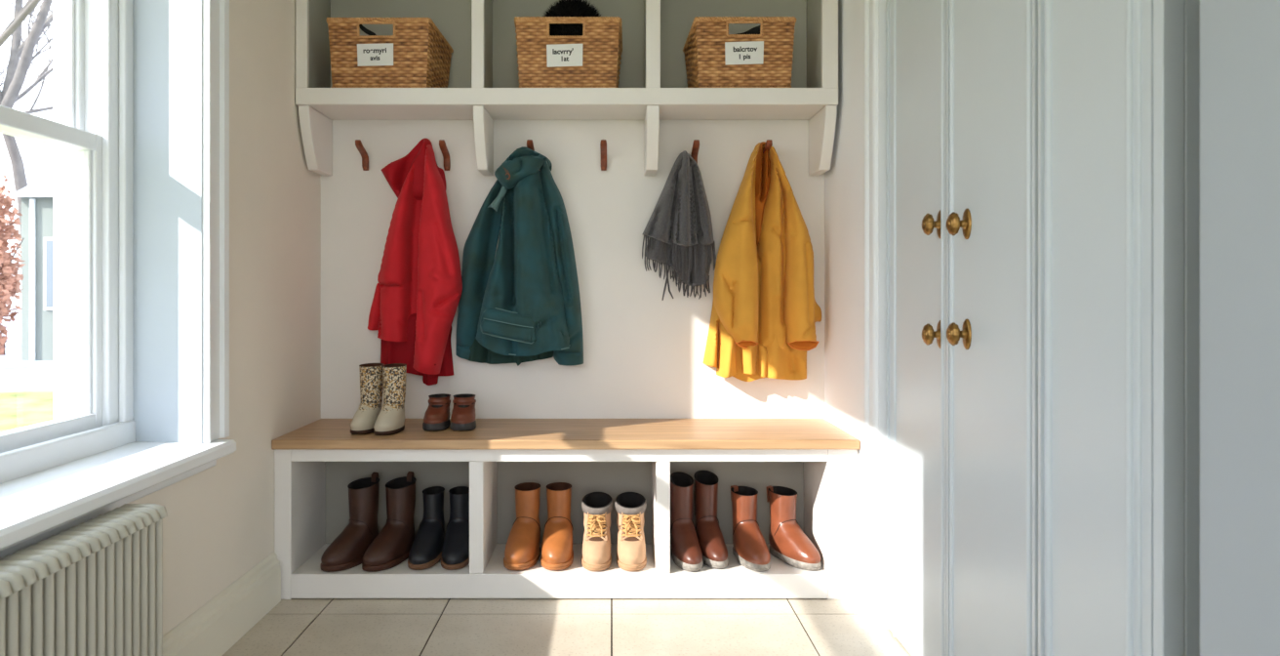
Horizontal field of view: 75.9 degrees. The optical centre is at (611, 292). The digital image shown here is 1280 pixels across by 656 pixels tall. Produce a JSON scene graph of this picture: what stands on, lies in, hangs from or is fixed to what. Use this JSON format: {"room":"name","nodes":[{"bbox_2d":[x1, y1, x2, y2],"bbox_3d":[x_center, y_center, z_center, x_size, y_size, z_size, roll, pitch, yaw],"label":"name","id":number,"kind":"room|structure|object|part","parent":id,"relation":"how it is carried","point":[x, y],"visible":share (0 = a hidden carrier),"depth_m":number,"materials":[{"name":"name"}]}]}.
{"room":"mudroom","nodes":[
{"label":"mudroom","id":0,"kind":"room"},
{"bbox_2d":[128,0,320,635],"bbox_3d":[-1.219,-0.270,0.682,0.332,2.450,4.565,0,0,0],"label":"wall","id":1,"kind":"structure","parent":0,"point":[219,525],"depth_m":2.44,"materials":[{"name":"beige paint"}]},
{"bbox_2d":[0,0,236,559],"bbox_3d":[-1.188,-0.386,1.357,0.393,1.678,1.714,0,0,0],"label":"window","id":2,"kind":"structure","parent":1,"relation":"in","point":[139,132],"depth_m":2.07,"materials":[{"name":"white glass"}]},
{"bbox_3d":[-1.325,-0.713,1.353,0.039,0.725,1.385,0,0,0],"label":"sash","id":3,"kind":"part","parent":2,"relation":"part of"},
{"bbox_3d":[-1.281,-0.020,1.353,0.038,0.740,1.385,0,0,0],"label":"sash","id":4,"kind":"part","parent":2,"relation":"part of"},
{"bbox_3d":[-1.233,-0.370,1.353,0.024,1.510,1.506,0,0,0],"label":"stop moulding","id":5,"kind":"part","parent":2,"relation":"part of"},
{"bbox_3d":[-1.315,-0.350,1.353,0.140,1.550,1.506,0,0,0],"label":"frame","id":6,"kind":"part","parent":2,"relation":"part of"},
{"bbox_3d":[-1.119,0.401,1.353,0.253,0.042,1.625,0,0,0],"label":"sill","id":7,"kind":"part","parent":2,"relation":"part of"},
{"bbox_3d":[-1.040,-0.420,1.357,0.026,1.610,1.714,0,0,0],"label":"casing","id":8,"kind":"part","parent":2,"relation":"part of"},
{"bbox_2d":[162,552,280,655],"bbox_3d":[-1.040,0.880,0.472,0.026,0.150,4.145,0,0,0],"label":"baseboard","id":9,"kind":"structure","parent":1,"relation":"attached to","point":[213,628],"depth_m":2.21,"materials":[{"name":"white paint"}]},
{"bbox_2d":[221,598,911,655],"bbox_3d":[0.100,1.005,0.710,3.100,0.100,4.620,0,0,0],"label":"floor","id":10,"kind":"structure","parent":0,"point":[294,626],"depth_m":2.35,"materials":[{"name":"tile"}]},
{"bbox_2d":[0,503,167,655],"bbox_3d":[-0.969,0.695,1.196,0.103,0.519,1.126,0,0,0],"label":"radiator","id":11,"kind":"object","parent":10,"relation":"on","point":[94,586],"visible":1,"depth_m":1.47,"materials":[{"name":"metal"}]},
{"bbox_2d":[274,448,858,599],"bbox_3d":[-0.141,0.720,2.757,1.821,0.470,0.412,0,0,0],"label":"storage bench","id":12,"kind":"object","parent":10,"relation":"on","point":[311,507],"visible":0.59,"depth_m":2.55,"materials":[{"name":"beige paint"}]},
{"bbox_3d":[-1.026,0.720,2.758,0.053,0.470,0.410,0,0,0],"label":"panel","id":13,"kind":"part","parent":12,"relation":"part of","materials":[{"name":"beige paint"}]},
{"bbox_2d":[320,472,379,571],"bbox_3d":[-0.848,0.740,2.667,0.100,0.268,0.238,0,0,26],"label":"boot","id":14,"kind":"object","parent":12,"relation":"on","point":[347,549],"visible":0.91,"depth_m":2.67,"materials":[{"name":"brown leather"}]},
{"bbox_2d":[361,471,416,571],"bbox_3d":[-0.723,0.740,2.670,0.100,0.268,0.238,0,0,22],"label":"boot","id":15,"kind":"object","parent":12,"relation":"on","point":[392,544],"visible":0.93,"depth_m":2.67,"materials":[{"name":"brown leather"}]},
{"bbox_2d":[407,485,444,569],"bbox_3d":[-0.604,0.767,2.687,0.093,0.216,0.228,0,0,6],"label":"boot","id":16,"kind":"object","parent":12,"relation":"on","point":[425,550],"visible":0.98,"depth_m":2.68,"materials":[{"name":"black leather"}]},
{"bbox_2d":[440,485,469,569],"bbox_3d":[-0.507,0.767,2.687,0.093,0.216,0.228,0,0,-2],"label":"boot","id":17,"kind":"object","parent":12,"relation":"on","point":[456,546],"visible":0.88,"depth_m":2.67,"materials":[{"name":"black leather"}]},
{"bbox_2d":[503,481,540,569],"bbox_3d":[-0.290,0.759,2.682,0.105,0.231,0.228,0,0,9],"label":"boot","id":18,"kind":"object","parent":12,"relation":"on","point":[522,550],"visible":1,"depth_m":2.67,"materials":[{"name":"brown leather"}]},
{"bbox_2d":[540,481,573,569],"bbox_3d":[-0.177,0.759,2.683,0.105,0.231,0.228,0,0,1],"label":"boot","id":19,"kind":"object","parent":12,"relation":"on","point":[557,552],"visible":1,"depth_m":2.67,"materials":[{"name":"brown leather"}]},
{"bbox_2d":[290,543,827,598],"bbox_3d":[-0.164,0.913,2.705,1.671,0.076,0.309,0,0,0],"label":"shelf","id":20,"kind":"object","parent":12,"relation":"attached to","point":[782,580],"depth_m":2.55,"materials":[{"name":"beige paint"}]},
{"bbox_3d":[-0.164,0.710,2.866,1.671,0.450,0.012,0,0,0],"label":"panel","id":21,"kind":"part","parent":12,"relation":"part of","materials":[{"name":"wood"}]},
{"bbox_2d":[271,418,860,448],"bbox_3d":[-0.142,0.469,2.747,1.820,0.030,0.434,0,0,0],"label":"bench","id":22,"kind":"object","parent":12,"relation":"on","point":[322,433],"visible":1,"depth_m":2.58,"materials":[{"name":"brown wood"}]},
{"bbox_2d":[350,362,383,434],"bbox_3d":[-0.803,0.344,2.688,0.079,0.218,0.157,0,0,13],"label":"boot","id":23,"kind":"object","parent":22,"relation":"on","point":[364,420],"visible":0.82,"depth_m":2.68,"materials":[{"name":"fabric"}]},
{"bbox_2d":[373,362,406,435],"bbox_3d":[-0.722,0.344,2.670,0.079,0.218,0.157,0,0,12],"label":"boot","id":24,"kind":"object","parent":22,"relation":"on","point":[390,420],"visible":1,"depth_m":2.66,"materials":[{"name":"fabric"}]},
{"bbox_2d":[422,393,450,430],"bbox_3d":[-0.585,0.400,2.751,0.083,0.106,0.152,0,0,4],"label":"shoe","id":25,"kind":"object","parent":22,"relation":"on","point":[437,414],"visible":1,"depth_m":2.72,"materials":[{"name":"brown leather"}]},
{"bbox_2d":[450,393,476,430],"bbox_3d":[-0.497,0.400,2.751,0.083,0.106,0.152,0,0,-5],"label":"shoe","id":26,"kind":"object","parent":22,"relation":"on","point":[462,418],"visible":1,"depth_m":2.72,"materials":[{"name":"brown leather"}]},
{"bbox_2d":[581,491,613,570],"bbox_3d":[-0.049,0.774,2.673,0.107,0.201,0.218,0,0,1],"label":"boot","id":27,"kind":"object","parent":12,"relation":"on","point":[597,506],"visible":1,"depth_m":2.65,"materials":[{"name":"beige leather"}]},
{"bbox_2d":[614,491,646,570],"bbox_3d":[0.064,0.774,2.673,0.107,0.201,0.218,0,0,-1],"label":"boot","id":28,"kind":"object","parent":12,"relation":"on","point":[630,506],"visible":1,"depth_m":2.65,"materials":[{"name":"beige leather"}]},
{"bbox_2d":[670,471,702,570],"bbox_3d":[0.241,0.741,2.673,0.088,0.268,0.227,0,0,-9],"label":"boot","id":29,"kind":"object","parent":12,"relation":"on","point":[686,551],"visible":0.99,"depth_m":2.69,"materials":[{"name":"brown leather"}]},
{"bbox_2d":[693,470,728,567],"bbox_3d":[0.327,0.741,2.700,0.088,0.268,0.227,0,0,-9],"label":"boot","id":30,"kind":"object","parent":12,"relation":"on","point":[710,538],"visible":0.91,"depth_m":2.71,"materials":[{"name":"brown leather"}]},
{"bbox_2d":[730,484,770,570],"bbox_3d":[0.453,0.763,2.676,0.094,0.223,0.234,0,0,-11],"label":"boot","id":31,"kind":"object","parent":12,"relation":"on","point":[750,548],"visible":1,"depth_m":2.67,"materials":[{"name":"leather"}]},
{"bbox_2d":[765,484,821,569],"bbox_3d":[0.595,0.763,2.680,0.094,0.223,0.234,0,0,-26],"label":"boot","id":32,"kind":"object","parent":12,"relation":"on","point":[788,542],"visible":1,"depth_m":2.68,"materials":[{"name":"leather"}]},
{"bbox_3d":[0.721,0.720,2.758,0.097,0.470,0.410,0,0,0],"label":"panel","id":33,"kind":"part","parent":12,"relation":"part of","materials":[{"name":"beige paint"}]},
{"bbox_2d":[885,0,1038,655],"bbox_3d":[0.990,-0.245,1.919,0.499,2.400,0.834,0,0,0],"label":"wardrobe","id":34,"kind":"object","parent":10,"relation":"on","point":[962,75],"visible":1,"depth_m":1.83,"materials":[{"name":"blue paint"}]},
{"bbox_3d":[0.793,-0.228,2.118,0.031,2.354,0.414,0,0,0],"label":"door","id":35,"kind":"part","parent":34,"relation":"part of","materials":[{"name":"blue paint"}]},
{"bbox_3d":[0.763,0.099,1.951,0.044,0.068,0.052,0,0,0],"label":"knob","id":36,"kind":"part","parent":34,"relation":"part of","materials":[{"name":"gold metal"}]},
{"bbox_3d":[0.763,-0.163,1.951,0.044,0.068,0.052,0,0,0],"label":"knob","id":37,"kind":"part","parent":34,"relation":"part of","materials":[{"name":"gold metal"}]},
{"bbox_3d":[0.763,0.091,1.807,0.044,0.068,0.052,0,0,0],"label":"knob","id":38,"kind":"part","parent":34,"relation":"part of","materials":[{"name":"gold metal"}]},
{"bbox_3d":[0.763,-0.152,1.807,0.044,0.068,0.052,0,0,0],"label":"knob","id":39,"kind":"part","parent":34,"relation":"part of","materials":[{"name":"gold metal"}]},
{"bbox_3d":[0.793,-0.228,1.708,0.031,2.354,0.400,0,0,0],"label":"door","id":40,"kind":"part","parent":34,"relation":"part of","materials":[{"name":"blue paint"}]},
{"bbox_2d":[1038,0,1199,655],"bbox_3d":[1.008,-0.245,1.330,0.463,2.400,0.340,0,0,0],"label":"door","id":41,"kind":"structure","parent":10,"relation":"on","point":[1119,80],"depth_m":1.27,"materials":[{"name":"blue paint"}]},
{"bbox_2d":[320,0,824,418],"bbox_3d":[-0.075,-0.270,3.025,2.750,2.450,0.120,0,0,0],"label":"wall","id":42,"kind":"structure","parent":0,"point":[644,353],"depth_m":2.96,"materials":[{"name":"white paint"}]},
{"bbox_2d":[355,139,368,170],"bbox_3d":[-0.886,-0.487,2.909,0.023,0.094,0.104,0,0,0],"label":"coat hook","id":43,"kind":"object","parent":42,"relation":"attached to","point":[365,157],"visible":1,"depth_m":2.93,"materials":[{"name":"brown wood"}]},
{"bbox_2d":[367,138,462,385],"bbox_3d":[-0.703,-0.114,2.880,0.349,0.887,0.157,0,0,0],"label":"coat","id":44,"kind":"object","parent":42,"relation":"attached to","point":[418,293],"visible":0.98,"depth_m":2.88,"materials":[{"name":"red fabric"}]},
{"bbox_2d":[381,138,446,199],"bbox_3d":[-0.714,-0.444,2.924,0.236,0.227,0.068,0,0,0],"label":"hood","id":45,"kind":"object","parent":44,"relation":"attached to","point":[405,175],"depth_m":2.91,"materials":[{"name":"red fabric"}]},
{"bbox_3d":[-0.702,0.200,2.934,0.265,0.259,0.049,0,0,0],"label":"panel","id":46,"kind":"part","parent":44,"relation":"part of","materials":[{"name":"red fabric"}]},
{"bbox_2d":[439,139,450,170],"bbox_3d":[-0.593,-0.487,2.909,0.023,0.094,0.104,0,0,0],"label":"coat hook","id":47,"kind":"object","parent":42,"relation":"attached to","point":[446,155],"visible":1,"depth_m":2.93,"materials":[{"name":"brown wood"}]},
{"bbox_2d":[526,139,534,150],"bbox_3d":[-0.286,-0.487,2.909,0.023,0.094,0.104,0,0,0],"label":"coat hook","id":48,"kind":"object","parent":42,"relation":"attached to","point":[530,143],"visible":0.23,"depth_m":2.86,"materials":[{"name":"brown wood"}]},
{"bbox_2d":[455,146,583,365],"bbox_3d":[-0.331,-0.127,2.882,0.459,0.772,0.152,0,0,0],"label":"coat","id":49,"kind":"object","parent":48,"relation":"hanging from","point":[522,303],"visible":1,"depth_m":2.88,"materials":[{"name":"green fabric"}]},
{"bbox_3d":[-0.367,0.155,2.930,0.371,0.208,0.056,0,0,0],"label":"panel","id":50,"kind":"part","parent":49,"relation":"part of","materials":[{"name":"green fabric"}]},
{"bbox_2d":[494,146,551,189],"bbox_3d":[-0.311,-0.439,2.850,0.200,0.148,0.069,0,0,0],"label":"hood","id":51,"kind":"object","parent":49,"relation":"attached to","point":[519,171],"depth_m":2.84,"materials":[{"name":"green fabric"}]},
{"bbox_2d":[295,0,838,175],"bbox_3d":[-0.148,-0.768,2.842,1.803,0.693,0.242,0,0,0],"label":"wall shelf unit","id":52,"kind":"object","parent":42,"relation":"attached to","point":[483,88],"visible":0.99,"depth_m":2.84,"materials":[{"name":"beige paint"}]},
{"bbox_2d":[326,17,453,87],"bbox_3d":[-0.764,-0.800,2.841,0.394,0.240,0.224,0,0,0],"label":"wicker basket","id":53,"kind":"object","parent":52,"relation":"in","point":[417,55],"visible":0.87,"depth_m":2.74,"materials":[{"name":"brown wicker"}]},
{"bbox_2d":[359,24,375,36],"bbox_3d":[-0.813,-0.809,2.795,0.098,0.238,0.068,0,0,-28],"label":"strap","id":54,"kind":"object","parent":53,"relation":"in","point":[363,28],"visible":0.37,"depth_m":2.76,"materials":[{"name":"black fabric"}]},
{"bbox_3d":[-0.148,-0.653,2.732,1.803,0.055,0.021,0,0,0],"label":"rail","id":55,"kind":"part","parent":52,"relation":"part of","materials":[{"name":"beige paint"}]},
{"bbox_2d":[514,16,622,87],"bbox_3d":[-0.145,-0.801,2.841,0.370,0.242,0.224,0,0,0],"label":"wicker basket","id":56,"kind":"object","parent":52,"relation":"in","point":[592,59],"visible":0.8,"depth_m":2.74,"materials":[{"name":"brown wicker"}]},
{"bbox_2d":[541,0,601,36],"bbox_3d":[-0.138,-0.904,2.845,0.251,0.257,0.181,0,0,0],"label":"hat","id":57,"kind":"object","parent":56,"relation":"in","point":[567,8],"visible":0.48,"depth_m":2.79,"materials":[{"name":"black fabric"}]},
{"bbox_3d":[-0.156,-0.877,2.959,1.712,0.396,0.008,0,0,0],"label":"panel","id":58,"kind":"part","parent":52,"relation":"part of","materials":[{"name":"white paint"}]},
{"bbox_2d":[682,16,796,87],"bbox_3d":[0.437,-0.801,2.841,0.366,0.242,0.224,0,0,0],"label":"wicker basket","id":59,"kind":"object","parent":52,"relation":"on","point":[714,58],"visible":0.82,"depth_m":2.74,"materials":[{"name":"brown wicker"}]},
{"bbox_2d":[736,25,759,34],"bbox_3d":[0.440,-0.811,2.837,0.190,0.241,0.130,0,0,0],"label":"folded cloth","id":60,"kind":"object","parent":59,"relation":"in","point":[755,30],"visible":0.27,"depth_m":2.79,"materials":[{"name":"black fabric"}]},
{"bbox_2d":[600,139,606,170],"bbox_3d":[-0.028,-0.487,2.909,0.023,0.094,0.104,0,0,0],"label":"coat hook","id":61,"kind":"object","parent":42,"relation":"attached to","point":[603,144],"visible":1,"depth_m":2.93,"materials":[{"name":"brown wood"}]},
{"bbox_2d":[690,139,699,163],"bbox_3d":[0.296,-0.487,2.909,0.023,0.094,0.104,0,0,0],"label":"coat hook","id":62,"kind":"object","parent":42,"relation":"attached to","point":[696,144],"visible":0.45,"depth_m":2.89,"materials":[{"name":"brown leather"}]},
{"bbox_2d":[641,150,716,300],"bbox_3d":[0.238,-0.238,2.890,0.262,0.532,0.137,0,0,0],"label":"scarf","id":63,"kind":"object","parent":62,"relation":"hanging from","point":[679,227],"visible":1,"depth_m":2.89,"materials":[{"name":"grey fabric"}]},
{"bbox_2d":[762,139,772,153],"bbox_3d":[0.551,-0.487,2.909,0.023,0.094,0.104,0,0,0],"label":"coat hook","id":64,"kind":"object","parent":42,"relation":"attached to","point":[769,142],"visible":0.38,"depth_m":2.87,"materials":[{"name":"brown wood"}]},
{"bbox_2d":[702,141,821,381],"bbox_3d":[0.543,-0.113,2.879,0.429,0.858,0.158,0,0,0],"label":"coat","id":65,"kind":"object","parent":64,"relation":"hanging from","point":[765,311],"visible":1,"depth_m":2.87,"materials":[{"name":"yellow fabric"}]},
{"bbox_2d":[824,0,863,603],"bbox_3d":[1.020,-0.270,2.703,0.500,2.450,0.525,0,0,0],"label":"wall","id":66,"kind":"structure","parent":0,"point":[844,180],"depth_m":2.67,"materials":[{"name":"white paint"}]},
{"bbox_2d":[863,0,886,628],"bbox_3d":[0.778,-0.270,2.396,0.067,2.450,0.128,0,0,0],"label":"trim","id":67,"kind":"structure","parent":66,"relation":"attached to","point":[874,11],"depth_m":2.35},
{"bbox_2d":[1200,0,1279,655],"bbox_3d":[1.020,-0.270,-0.283,0.560,2.450,2.634,0,0,0],"label":"wall","id":68,"kind":"structure","parent":0,"point":[1240,39],"depth_m":0.97,"materials":[{"name":"grey paint"}]},
{"label":"outside","id":69,"kind":"structure","parent":0,"visible":0},
{"bbox_2d":[0,309,53,432],"bbox_3d":[-10.000,1.405,15.000,100.000,0.001,110.000,0,0,0],"label":"ground","id":70,"kind":"structure","parent":69,"point":[26,386],"depth_m":12.36,"materials":[{"name":"green plant"}]},
{"bbox_2d":[0,335,6,355],"bbox_3d":[-15.990,1.185,18.505,4.620,0.440,0.110,0,0,0],"label":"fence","id":71,"kind":"object","parent":70,"relation":"on","point":[4,344],"visible":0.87,"depth_m":18.45,"materials":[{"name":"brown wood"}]},
{"bbox_2d":[0,174,21,299],"bbox_3d":[-16.542,-1.327,20.821,2.733,5.495,2.908,0,0,24],"label":"bush","id":72,"kind":"object","parent":70,"relation":"on","point":[4,177],"visible":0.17,"depth_m":21.35,"materials":[{"name":"red plant"}]},
{"bbox_2d":[0,185,25,353],"bbox_3d":[-11.687,-0.459,15.026,1.702,3.755,1.731,0,0,0],"label":"bush","id":73,"kind":"object","parent":70,"relation":"on","point":[10,284],"visible":1,"depth_m":15.23,"materials":[{"name":"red plant"}]},
{"bbox_2d":[0,0,40,46],"bbox_3d":[-7.114,-4.419,9.554,8.140,11.654,6.270,0,0,7],"label":"bare tree","id":74,"kind":"object","parent":70,"relation":"on","point":[29,5],"visible":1,"depth_m":9.67,"materials":[{"name":"grey plant"}]},
{"bbox_2d":[0,0,53,246],"bbox_3d":[-16.001,-11.107,24.127,9.316,25.075,15.108,0,0,36],"label":"bare tree","id":75,"kind":"object","parent":70,"relation":"on","point":[20,55],"visible":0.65,"depth_m":23.65,"materials":[{"name":"grey plant"}]},
{"bbox_2d":[0,0,53,114],"bbox_3d":[-22.880,-6.776,31.537,13.409,16.382,11.448,0,0,0],"label":"bare tree","id":76,"kind":"object","parent":70,"relation":"on","point":[45,72],"visible":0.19,"depth_m":31.54,"materials":[{"name":"grey plant"}]},
{"bbox_2d":[8,171,53,359],"bbox_3d":[-10.350,-0.850,19.000,4.100,4.510,4.400,0,0,0],"label":"house","id":77,"kind":"structure","parent":70,"relation":"on","point":[37,198],"depth_m":17.00,"materials":[{"name":"white paint"}]},
{"bbox_3d":[-11.450,-0.395,16.940,0.480,1.380,0.020,0,0,0],"label":"pane","id":78,"kind":"part","parent":77,"relation":"part of","materials":[{"name":"grey"}]}
]}

